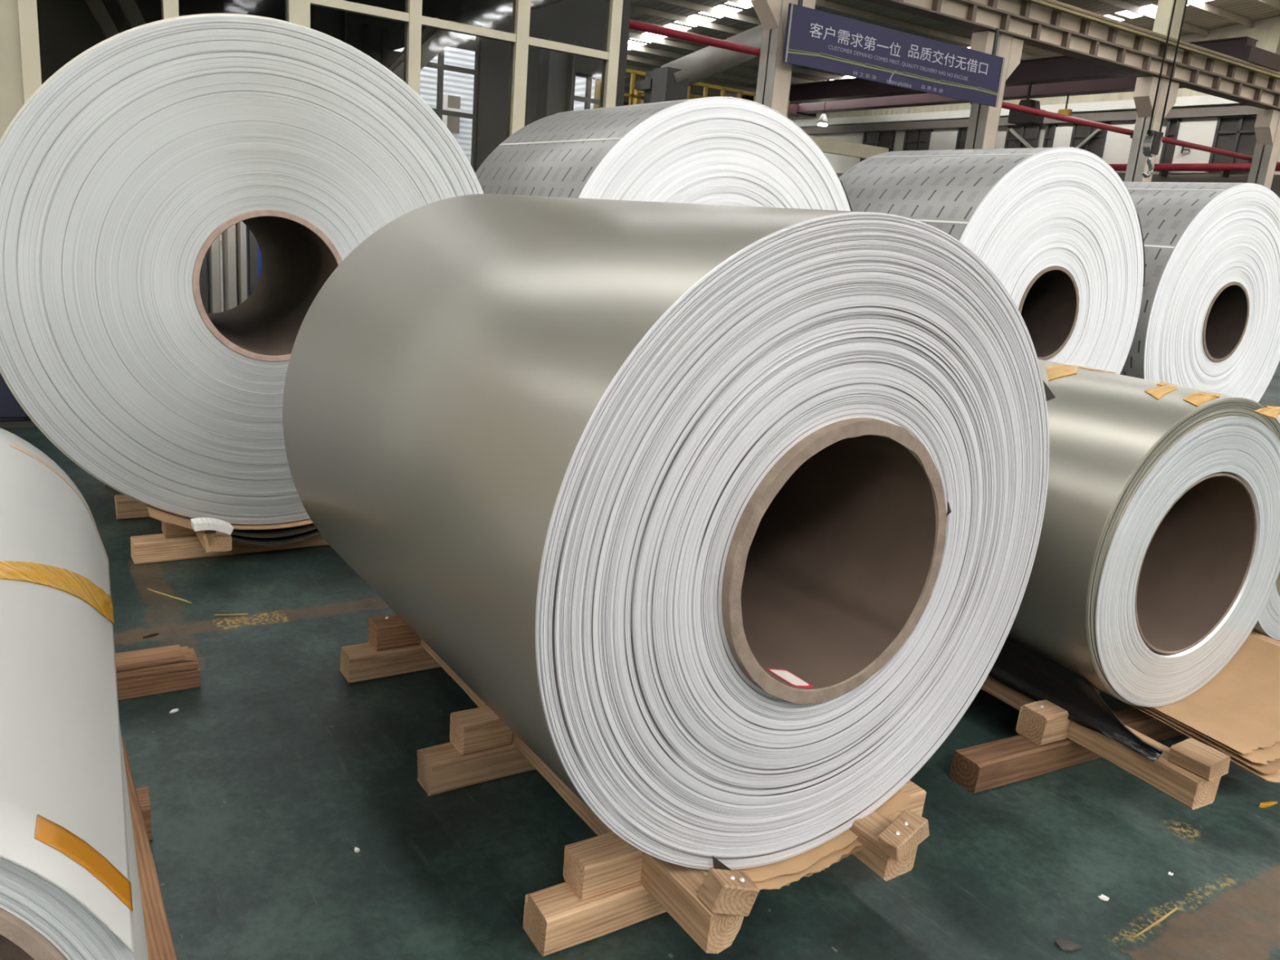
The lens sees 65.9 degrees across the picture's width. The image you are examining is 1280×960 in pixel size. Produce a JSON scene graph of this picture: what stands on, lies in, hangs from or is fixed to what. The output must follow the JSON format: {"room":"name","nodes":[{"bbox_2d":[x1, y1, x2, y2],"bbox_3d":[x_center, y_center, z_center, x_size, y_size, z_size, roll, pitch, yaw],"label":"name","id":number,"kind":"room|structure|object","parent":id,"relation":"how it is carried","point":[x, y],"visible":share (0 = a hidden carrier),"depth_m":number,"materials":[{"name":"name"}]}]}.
{"room":"factory floor","nodes":[
{"label":"factory floor","id":0,"kind":"room"},
{"bbox_2d":[0,0,24,139],"bbox_3d":[-9.728,-2.312,4.029,12.285,3.550,0.120,-4,17,-33],"label":"wall partition","id":1,"kind":"structure","parent":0,"point":[11,91],"depth_m":7.17,"materials":[{"name":"beige paint"}]},
{"bbox_2d":[17,0,622,311],"bbox_3d":[-2.439,-2.866,8.649,5.010,3.550,0.120,-4,17,-33],"label":"window","id":2,"kind":"structure","parent":1,"relation":"in","point":[297,11],"depth_m":8.71,"materials":[{"name":"grey paint"}]},
{"bbox_2d":[36,0,631,173],"bbox_3d":[-9.392,-5.136,11.631,21.400,5.300,0.200,-4,17,-33],"label":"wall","id":3,"kind":"structure","parent":0,"point":[66,28],"depth_m":15.89,"materials":[{"name":"black metal"}]},
{"bbox_2d":[424,25,479,170],"bbox_3d":[-3.066,-6.071,15.541,1.130,2.407,0.082,-4,17,-33],"label":"window","id":4,"kind":"structure","parent":3,"relation":"in","point":[458,42],"depth_m":15.55,"materials":[{"name":"grey metal"}]},
{"bbox_2d":[573,73,601,111],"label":"window","id":5,"kind":"structure","parent":3,"relation":"in","point":[587,100],"depth_m":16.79,"materials":[{"name":"white glass"}]},
{"bbox_2d":[102,0,565,50],"bbox_3d":[-9.293,-5.128,7.667,17.300,0.060,6.700,-4,17,-33],"label":"ceiling","id":6,"kind":"structure","parent":0,"point":[469,12],"depth_m":12.24,"materials":[{"name":"grey metal"}]},
{"bbox_2d":[3,360,1279,959],"bbox_3d":[3.399,0.244,6.058,60.200,0.200,86.000,-4,17,-33],"label":"floor","id":7,"kind":"structure","parent":0,"point":[268,775],"depth_m":2.28,"materials":[{"name":"green paint"}]},
{"bbox_2d":[0,373,37,428],"bbox_3d":[-3.986,-0.647,5.125,1.800,0.750,0.445,-4,17,-33],"label":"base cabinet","id":8,"kind":"object","parent":7,"relation":"on","point":[12,415],"visible":0.03,"depth_m":5.36,"materials":[{"name":"paint"}]},
{"bbox_2d":[84,0,119,39],"bbox_3d":[-5.176,-3.724,10.904,1.967,3.585,0.130,-4,17,-33],"label":"brace","id":9,"kind":"object","parent":7,"relation":"on","point":[96,7],"visible":0.02,"depth_m":10.24,"materials":[{"name":"black metal"}]},
{"bbox_2d":[95,3,128,44],"bbox_3d":[-6.078,-3.903,11.490,0.320,3.560,0.060,-4,17,-33],"label":"lattice mast","id":10,"kind":"object","parent":7,"relation":"on","point":[124,27],"visible":0.05,"depth_m":11.16,"materials":[{"name":"metal"}]},
{"bbox_2d":[116,0,146,28],"bbox_3d":[-4.559,-3.478,10.151,1.831,3.582,0.130,-4,17,-33],"label":"brace","id":11,"kind":"object","parent":7,"relation":"on","point":[130,9],"visible":0.02,"depth_m":9.53,"materials":[{"name":"black metal"}]},
{"bbox_2d":[142,632,158,638],"bbox_3d":[-1.514,0.480,3.059,0.007,0.006,0.049,16,18,36],"label":"scrap","id":12,"kind":"object","parent":7,"relation":"on","point":[151,634],"visible":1,"depth_m":3.06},
{"bbox_2d":[115,644,200,959],"bbox_3d":[-1.224,0.701,1.613,1.153,0.349,2.203,-3,17,-30],"label":"timber skid","id":13,"kind":"object","parent":7,"relation":"on","point":[157,670],"visible":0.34,"depth_m":2.13,"materials":[{"name":"brown wood"}]},
{"bbox_2d":[0,427,148,959],"bbox_3d":[-1.035,0.349,1.314,0.640,0.627,1.411,-3,17,-30],"label":"coil","id":14,"kind":"object","parent":13,"relation":"on","point":[70,890],"visible":1,"depth_m":1.04,"materials":[{"name":"metal"}]},
{"bbox_2d":[147,588,191,603],"bbox_3d":[-1.604,0.394,3.367,0.211,0.006,0.003,11,16,24],"label":"scrap","id":15,"kind":"object","parent":7,"relation":"on","point":[181,599],"visible":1,"depth_m":3.36,"materials":[{"name":"beige wood"}]},
{"bbox_2d":[169,708,178,713],"bbox_3d":[-1.241,0.614,2.630,0.012,0.006,0.025,16,18,36],"label":"paper scrap","id":16,"kind":"object","parent":7,"relation":"on","point":[175,710],"visible":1,"depth_m":2.63,"materials":[{"name":"white paper"}]},
{"bbox_2d":[199,253,208,313],"bbox_3d":[-2.661,-1.352,5.998,0.055,1.900,0.120,-4,17,-33],"label":"stack","id":17,"kind":"object","parent":7,"relation":"on","point":[203,277],"visible":0.06,"depth_m":6.00,"materials":[{"name":"grey metal"}]},
{"bbox_2d":[206,235,221,313],"bbox_3d":[-2.602,-1.356,6.036,0.069,1.900,0.120,-4,17,-33],"label":"stack","id":18,"kind":"object","parent":7,"relation":"on","point":[213,256],"visible":0.18,"depth_m":6.03,"materials":[{"name":"grey paint"}]},
{"bbox_2d":[103,483,329,564],"bbox_3d":[-1.758,0.021,4.359,0.994,0.215,1.708,-4,17,-33],"label":"timber skid","id":19,"kind":"object","parent":7,"relation":"on","point":[175,543],"depth_m":3.69,"materials":[{"name":"brown wood"}]},
{"bbox_2d":[146,504,204,533],"bbox_3d":[-1.974,-0.005,4.061,0.227,0.101,1.301,-4,17,-32],"label":"cardboard sheet","id":20,"kind":"object","parent":19,"relation":"on","point":[163,516],"visible":0.16,"depth_m":3.56,"materials":[{"name":"brown cardboard"}]},
{"bbox_2d":[204,520,217,546],"bbox_3d":[-1.539,0.193,3.541,0.050,0.090,0.006,-4,17,-33],"label":"scrap","id":21,"kind":"object","parent":19,"relation":"on","point":[210,534],"visible":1,"depth_m":3.54,"materials":[{"name":"brown wood"}]},
{"bbox_2d":[230,528,319,545],"bbox_3d":[-1.707,0.058,4.269,0.417,0.060,1.284,-4,17,-32],"label":"film","id":22,"kind":"object","parent":19,"relation":"on","point":[302,536],"visible":0.06,"depth_m":3.79,"materials":[{"name":"black plastic"}]},
{"bbox_2d":[231,523,316,537],"bbox_3d":[-1.717,0.036,4.268,0.427,0.051,1.263,-4,17,-32],"label":"film","id":23,"kind":"object","parent":22,"relation":"on","point":[264,533],"visible":0.06,"depth_m":3.81,"materials":[{"name":"black plastic"}]},
{"bbox_2d":[231,518,313,529],"bbox_3d":[-1.698,0.014,4.293,0.394,0.032,1.233,-4,17,-32],"label":"cardboard sheet","id":24,"kind":"object","parent":23,"relation":"on","point":[239,526],"visible":0.07,"depth_m":3.80,"materials":[{"name":"brown cardboard"}]},
{"bbox_2d":[0,13,484,524],"bbox_3d":[-1.688,-0.868,4.127,1.818,1.818,1.344,-4,17,-32],"label":"coil","id":25,"kind":"object","parent":24,"relation":"on","point":[121,172],"visible":0.67,"depth_m":3.42,"materials":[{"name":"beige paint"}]},
{"bbox_2d":[222,223,237,311],"bbox_3d":[-2.523,-1.362,6.086,0.074,1.900,0.120,-4,17,-33],"label":"stack","id":26,"kind":"object","parent":7,"relation":"on","point":[228,236],"visible":0.18,"depth_m":6.07,"materials":[{"name":"grey paint"}]},
{"bbox_2d":[214,613,248,615],"bbox_3d":[-1.348,0.443,3.261,0.104,0.006,0.004,1,15,-15],"label":"scrap","id":27,"kind":"object","parent":7,"relation":"on","point":[242,614],"visible":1,"depth_m":3.26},
{"bbox_2d":[235,221,247,305],"bbox_3d":[-2.466,-1.367,6.123,0.053,1.900,0.120,-4,17,-33],"label":"stack","id":28,"kind":"object","parent":7,"relation":"on","point":[241,235],"visible":0.18,"depth_m":6.09,"materials":[{"name":"grey paint"}]},
{"bbox_2d":[245,225,262,297],"bbox_3d":[-2.273,-1.355,6.547,0.700,1.700,0.530,-4,17,-33],"label":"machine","id":29,"kind":"object","parent":7,"relation":"on","point":[254,260],"visible":0.1,"depth_m":6.15,"materials":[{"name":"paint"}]},
{"bbox_2d":[310,0,346,43],"bbox_3d":[-3.662,-3.712,11.542,0.360,3.550,0.300,-4,17,-33],"label":"column","id":30,"kind":"structure","parent":7,"relation":"on","point":[331,22],"depth_m":11.15,"materials":[{"name":"grey metal"}]},
{"bbox_2d":[354,846,359,852],"bbox_3d":[-0.612,0.796,2.130,0.014,0.006,0.010,16,18,38],"label":"paper scrap","id":31,"kind":"object","parent":7,"relation":"on","point":[356,849],"visible":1,"depth_m":2.13,"materials":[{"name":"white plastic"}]},
{"bbox_2d":[361,23,387,67],"bbox_3d":[-3.548,-4.099,13.110,0.320,3.560,0.060,-4,17,-33],"label":"lattice mast","id":32,"kind":"object","parent":7,"relation":"on","point":[365,49],"visible":0.1,"depth_m":12.73,"materials":[{"name":"metal"}]},
{"bbox_2d":[386,17,438,71],"bbox_3d":[-3.875,-3.823,11.738,3.087,3.606,0.120,-4,17,-33],"label":"brace","id":33,"kind":"object","parent":7,"relation":"on","point":[426,32],"visible":0.07,"depth_m":11.99,"materials":[{"name":"grey metal"}]},
{"bbox_2d":[391,19,460,80],"bbox_3d":[-3.911,-3.831,11.712,3.672,3.648,0.200,-4,17,-33],"label":"brace","id":34,"kind":"object","parent":7,"relation":"on","point":[440,39],"visible":0.02,"depth_m":12.05,"materials":[{"name":"grey metal"}]},
{"bbox_2d":[395,33,475,164],"bbox_3d":[-19.542,-10.906,23.255,33.600,9.000,4.080,-4,17,-33],"label":"building","id":35,"kind":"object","parent":7,"relation":"on","point":[458,87],"visible":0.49,"depth_m":29.81,"materials":[{"name":"white metal"}]},
{"bbox_2d":[535,38,575,120],"bbox_3d":[-1.203,-3.903,13.116,0.360,3.550,0.300,-4,17,-33],"label":"column","id":36,"kind":"structure","parent":7,"relation":"on","point":[556,69],"depth_m":12.77,"materials":[{"name":"grey metal"}]},
{"bbox_2d":[339,613,929,956],"bbox_3d":[-0.051,0.614,2.594,1.041,0.226,1.680,-4,17,-33],"label":"timber skid","id":37,"kind":"object","parent":7,"relation":"on","point":[611,885],"visible":0.41,"depth_m":1.99,"materials":[{"name":"brown wood"}]},
{"bbox_2d":[712,856,760,892],"bbox_3d":[0.185,0.749,1.883,0.102,0.072,0.008,5,14,-1],"label":"film corner","id":38,"kind":"object","parent":37,"relation":"on","point":[718,864],"visible":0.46,"depth_m":1.88,"materials":[{"name":"grey plastic"}]},
{"bbox_2d":[786,846,862,885],"bbox_3d":[-0.004,0.619,2.550,0.394,0.066,1.336,-5,17,-34],"label":"cardboard sheet","id":39,"kind":"object","parent":37,"relation":"on","point":[856,849],"visible":0.03,"depth_m":2.08,"materials":[{"name":"brown cardboard"}]},
{"bbox_2d":[753,810,901,889],"bbox_3d":[0.005,0.602,2.542,0.467,0.072,1.349,-5,17,-34],"label":"cardboard sheet","id":40,"kind":"object","parent":39,"relation":"on","point":[775,882],"visible":0.06,"depth_m":2.03,"materials":[{"name":"brown cardboard"}]},
{"bbox_2d":[697,789,913,881],"bbox_3d":[0.001,0.582,2.544,0.549,0.084,1.331,-5,17,-34],"label":"cardboard sheet","id":41,"kind":"object","parent":40,"relation":"on","point":[801,862],"visible":0.07,"depth_m":2.05,"materials":[{"name":"beige cardboard"}]},
{"bbox_2d":[282,194,1055,869],"bbox_3d":[-0.029,-0.029,2.457,1.281,1.280,1.529,-5,17,-34],"label":"coil","id":42,"kind":"object","parent":41,"relation":"on","point":[731,516],"visible":1,"depth_m":1.83,"materials":[{"name":"beige paint"}]},
{"bbox_2d":[635,71,653,103],"bbox_3d":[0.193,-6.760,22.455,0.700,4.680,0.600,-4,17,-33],"label":"motor","id":43,"kind":"object","parent":7,"relation":"on","point":[646,86],"visible":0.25,"depth_m":21.85,"materials":[{"name":"grey metal"}]},
{"bbox_2d":[593,68,790,117],"bbox_3d":[1.050,-7.078,23.979,5.076,4.683,1.300,-4,17,-33],"label":"platform","id":44,"kind":"object","parent":7,"relation":"on","point":[634,96],"visible":0.15,"depth_m":22.75,"materials":[{"name":"yellow metal"}]},
{"bbox_2d":[639,91,702,104],"bbox_3d":[1.018,-8.724,23.535,2.200,0.780,0.850,-4,17,-33],"label":"machine housing","id":45,"kind":"object","parent":44,"relation":"on","point":[691,96],"visible":0.05,"depth_m":23.09,"materials":[{"name":"paint"}]},
{"bbox_2d":[650,24,763,102],"bbox_3d":[1.551,-7.303,22.319,2.969,6.022,0.600,-4,17,-33],"label":"air duct","id":46,"kind":"object","parent":7,"relation":"on","point":[670,82],"visible":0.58,"depth_m":21.33,"materials":[{"name":"metal"}]},
{"bbox_2d":[751,0,815,117],"bbox_3d":[2.691,-8.442,19.307,1.240,9.900,0.700,-4,17,-33],"label":"steel column","id":47,"kind":"structure","parent":7,"relation":"on","point":[774,77],"depth_m":19.18,"materials":[{"name":"beige metal"}]},
{"bbox_2d":[862,0,1279,111],"bbox_3d":[10.639,-10.687,23.674,27.750,1.000,0.640,-4,17,-33],"label":"girder","id":48,"kind":"object","parent":47,"relation":"on","point":[1055,26],"visible":0.97,"depth_m":24.05,"materials":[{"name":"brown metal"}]},
{"bbox_2d":[782,0,1004,107],"bbox_3d":[5.421,-8.941,20.337,6.275,1.591,0.110,-4,17,-33],"label":"banner","id":49,"kind":"object","parent":48,"relation":"hanging from","point":[815,39],"visible":1,"depth_m":20.16,"materials":[{"name":"blue fabric"}]},
{"bbox_2d":[886,80,911,88],"bbox_3d":[5.368,-8.202,20.472,0.725,0.089,0.004,-4,17,-33],"label":"print","id":50,"kind":"object","parent":49,"relation":"attached to","point":[900,83],"depth_m":20.50},
{"bbox_2d":[741,36,1279,104],"bbox_3d":[11.510,-14.968,37.081,1.800,0.780,23.000,-4,17,-33],"label":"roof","id":51,"kind":"object","parent":48,"relation":"on","point":[1064,68],"visible":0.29,"depth_m":33.48,"materials":[{"name":"red paint"}]},
{"bbox_2d":[1007,81,1045,125],"bbox_3d":[13.382,-12.990,34.024,0.600,1.375,1.000,-4,17,-33],"label":"trolley","id":52,"kind":"object","parent":51,"relation":"hanging from","point":[1015,117],"visible":0.88,"depth_m":33.91,"materials":[{"name":"metal"}]},
{"bbox_2d":[1017,99,1039,109],"bbox_3d":[13.386,-12.875,34.032,0.500,0.350,0.650,-4,17,-33],"label":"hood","id":53,"kind":"object","parent":52,"relation":"attached to","point":[1033,104],"depth_m":33.82,"materials":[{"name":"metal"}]},
{"bbox_2d":[788,53,1275,117],"bbox_3d":[13.695,-15.138,38.480,1.800,0.780,23.000,-4,17,-33],"label":"bridge","id":54,"kind":"object","parent":48,"relation":"on","point":[1127,84],"visible":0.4,"depth_m":39.73,"materials":[{"name":"red paint"}]},
{"bbox_2d":[1057,93,1072,116],"bbox_3d":[15.425,-13.552,35.756,0.230,0.846,0.420,-4,17,-33],"label":"box","id":55,"kind":"object","parent":54,"relation":"attached to","point":[1066,112],"visible":0.83,"depth_m":35.70,"materials":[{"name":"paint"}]},
{"bbox_2d":[1022,0,1279,79],"bbox_3d":[10.648,-10.873,23.311,27.400,0.060,0.140,-4,17,-33],"label":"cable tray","id":56,"kind":"object","parent":48,"relation":"on","point":[1060,8],"depth_m":24.60,"materials":[{"name":"beige metal"}]},
{"bbox_2d":[808,135,890,160],"bbox_3d":[3.157,-6.024,22.571,6.298,3.694,0.240,-4,17,-33],"label":"beam","id":57,"kind":"structure","parent":7,"relation":"on","point":[864,152],"depth_m":23.05,"materials":[{"name":"metal"}]},
{"bbox_2d":[964,31,1023,149],"bbox_3d":[8.003,-8.854,22.707,1.240,9.900,0.700,-4,17,-33],"label":"steel column","id":58,"kind":"structure","parent":7,"relation":"on","point":[984,120],"depth_m":22.58,"materials":[{"name":"beige metal"}]},
{"bbox_2d":[1054,938,1081,951],"bbox_3d":[0.877,0.953,2.022,0.051,0.006,0.029,6,14,5],"label":"lump","id":59,"kind":"object","parent":7,"relation":"on","point":[1065,945],"visible":1,"depth_m":2.02,"materials":[{"name":"grey stone"}]},
{"bbox_2d":[949,675,1230,809],"bbox_3d":[1.224,0.533,3.285,1.355,0.255,1.739,-3,16,-29],"label":"timber skid","id":60,"kind":"object","parent":7,"relation":"on","point":[1190,771],"visible":0.16,"depth_m":2.62,"materials":[{"name":"brown wood"}]},
{"bbox_2d":[988,639,1162,761],"bbox_3d":[0.924,0.450,3.146,0.034,0.130,1.600,-3,16,-29],"label":"film","id":61,"kind":"object","parent":60,"relation":"on","point":[1028,673],"visible":0.35,"depth_m":2.73,"materials":[{"name":"plastic"}]},
{"bbox_2d":[1124,702,1279,782],"bbox_3d":[1.356,0.516,3.270,0.300,0.095,1.639,-3,16,-29],"label":"cardboard sheet","id":62,"kind":"object","parent":60,"relation":"on","point":[1275,777],"visible":0.1,"depth_m":2.62,"materials":[{"name":"beige cardboard"}]},
{"bbox_2d":[1138,706,1279,774],"bbox_3d":[1.373,0.486,3.282,0.342,0.125,1.619,-3,16,-29],"label":"cardboard sheet","id":63,"kind":"object","parent":62,"relation":"on","point":[1272,766],"visible":0.1,"depth_m":2.63,"materials":[{"name":"beige cardboard"}]},
{"bbox_2d":[1147,635,1279,764],"bbox_3d":[1.405,0.436,3.296,0.398,0.193,1.601,-3,16,-29],"label":"cardboard sheet","id":64,"kind":"object","parent":63,"relation":"on","point":[1261,755],"visible":0.15,"depth_m":2.71,"materials":[{"name":"beige cardboard"}]},
{"bbox_2d":[1151,646,1279,754],"bbox_3d":[1.381,0.444,3.301,0.373,0.147,1.574,-3,16,-29],"label":"cardboard sheet","id":65,"kind":"object","parent":64,"relation":"on","point":[1238,708],"visible":0.23,"depth_m":2.80,"materials":[{"name":"beige cardboard"}]},
{"bbox_2d":[1006,359,1279,706],"bbox_3d":[1.262,0.068,3.176,0.890,0.894,1.476,-3,16,-29],"label":"coil","id":66,"kind":"object","parent":65,"relation":"on","point":[1157,558],"visible":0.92,"depth_m":2.67,"materials":[{"name":"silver metal"}]},
{"bbox_2d":[1097,893,1109,900],"bbox_3d":[1.026,0.923,2.186,0.022,0.006,0.014,12,16,27],"label":"paper scrap","id":67,"kind":"object","parent":7,"relation":"on","point":[1102,896],"visible":1,"depth_m":2.19,"materials":[{"name":"white paper"}]},
{"bbox_2d":[1124,0,1186,182],"bbox_3d":[13.465,-9.278,26.204,1.240,9.900,0.700,-4,17,-33],"label":"steel column","id":68,"kind":"structure","parent":7,"relation":"on","point":[1145,88],"depth_m":25.82,"materials":[{"name":"beige metal"}]},
{"bbox_2d":[1133,907,1177,937],"bbox_3d":[1.107,0.948,2.117,0.179,0.006,0.005,-5,18,-35],"label":"scrap","id":69,"kind":"object","parent":7,"relation":"on","point":[1166,915],"visible":1,"depth_m":2.12,"materials":[{"name":"yellow wood"}]},
{"bbox_2d":[1247,35,1279,189],"bbox_3d":[18.718,-9.686,29.567,1.240,9.900,0.700,-4,17,-33],"label":"steel column","id":70,"kind":"structure","parent":7,"relation":"on","point":[1267,125],"depth_m":29.32,"materials":[{"name":"beige metal"}]},
{"bbox_2d":[1248,631,1279,646],"bbox_3d":[2.020,0.449,4.057,1.005,0.167,1.456,-3,17,-30],"label":"timber skid","id":71,"kind":"object","parent":7,"relation":"on","point":[1277,642],"visible":0.02,"depth_m":3.40,"materials":[{"name":"brown wood"}]},
{"bbox_2d":[1252,414,1279,640],"bbox_3d":[2.043,0.034,3.973,0.770,0.770,1.301,-3,17,-30],"label":"coil","id":72,"kind":"object","parent":71,"relation":"on","point":[1268,624],"visible":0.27,"depth_m":3.41,"materials":[{"name":"metal"}]},
{"bbox_2d":[1258,800,1277,807],"bbox_3d":[1.674,0.864,2.636,0.070,0.006,0.013,-2,16,-24],"label":"scrap","id":73,"kind":"object","parent":7,"relation":"on","point":[1271,802],"visible":1,"depth_m":2.63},
{"bbox_3d":[-0.013,-0.099,5.551,1.005,0.147,1.435,-4,17,-33],"label":"timber skid","id":74,"kind":"object","parent":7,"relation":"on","visible":0},
{"bbox_2d":[475,97,852,211],"bbox_3d":[0.057,-1.045,5.326,1.838,1.839,1.285,-4,17,-33],"label":"coil","id":75,"kind":"object","parent":74,"relation":"on","point":[727,151],"visible":0.15,"depth_m":4.63,"materials":[{"name":"metal"}]},
{"bbox_3d":[1.983,-0.175,6.521,1.006,0.147,1.426,-4,17,-33],"label":"timber skid","id":76,"kind":"object","parent":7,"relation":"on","visible":0},
{"bbox_2d":[838,146,1145,374],"bbox_3d":[2.058,-1.132,6.298,1.852,1.854,1.277,-4,17,-32],"label":"coil","id":77,"kind":"object","parent":76,"relation":"on","point":[1060,228],"visible":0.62,"depth_m":5.76,"materials":[{"name":"metal"}]},
{"bbox_3d":[3.647,-0.300,7.570,1.005,0.147,1.424,-4,17,-33],"label":"timber skid","id":78,"kind":"object","parent":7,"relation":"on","visible":0},
{"bbox_2d":[1120,182,1279,402],"bbox_3d":[3.721,-1.250,7.347,1.844,1.845,1.277,-4,17,-32],"label":"coil","id":79,"kind":"object","parent":78,"relation":"on","point":[1209,318],"visible":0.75,"depth_m":6.64,"materials":[{"name":"metal"}]},
{"bbox_2d":[623,0,1279,117],"bbox_3d":[4.163,-9.386,3.622,60.280,5.075,86.120,-4,17,-33],"label":"ceiling","id":80,"kind":"structure","parent":0,"point":[722,20],"depth_m":34.60,"materials":[{"name":"white metal"}]},
{"bbox_2d":[817,101,828,126],"bbox_3d":[8.323,-16.905,44.426,0.520,1.868,0.507,-4,17,-33],"label":"lamp","id":81,"kind":"object","parent":80,"relation":"hanging from","point":[823,121],"visible":0.9,"depth_m":44.45,"materials":[{"name":"white metal"}]},
{"bbox_2d":[1142,0,1187,177],"bbox_3d":[11.207,-9.768,20.517,0.478,6.728,0.200,-4,17,-33],"label":"hook","id":82,"kind":"object","parent":80,"relation":"hanging from","point":[1153,140],"visible":1,"depth_m":21.01,"materials":[{"name":"metal"}]},
{"bbox_2d":[787,16,1279,198],"bbox_3d":[29.051,-7.780,20.589,0.700,12.380,86.000,-4,17,-33],"label":"wall","id":83,"kind":"structure","parent":0,"point":[1197,117],"depth_m":37.70,"materials":[{"name":"grey metal"}]},
{"bbox_2d":[1180,146,1190,153],"bbox_3d":[19.318,-11.747,34.959,0.120,0.360,0.350,-4,17,-33],"label":"valve","id":84,"kind":"object","parent":83,"relation":"attached to","point":[1182,148],"visible":0.63,"depth_m":35.02,"materials":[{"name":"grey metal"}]},
{"bbox_2d":[1108,163,1279,177],"bbox_3d":[20.037,-10.589,33.790,0.480,0.430,18.350,-4,17,-33],"label":"pipe","id":85,"kind":"object","parent":83,"relation":"attached to","point":[1225,168],"visible":0.42,"depth_m":34.37,"materials":[{"name":"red metal"}]},
{"bbox_2d":[629,20,1279,167],"bbox_3d":[10.392,-9.052,24.676,25.800,0.215,0.255,-4,17,-33],"label":"pipe","id":86,"kind":"object","parent":85,"relation":"attached to","point":[635,25],"visible":0.53,"depth_m":23.93,"materials":[{"name":"red metal"}]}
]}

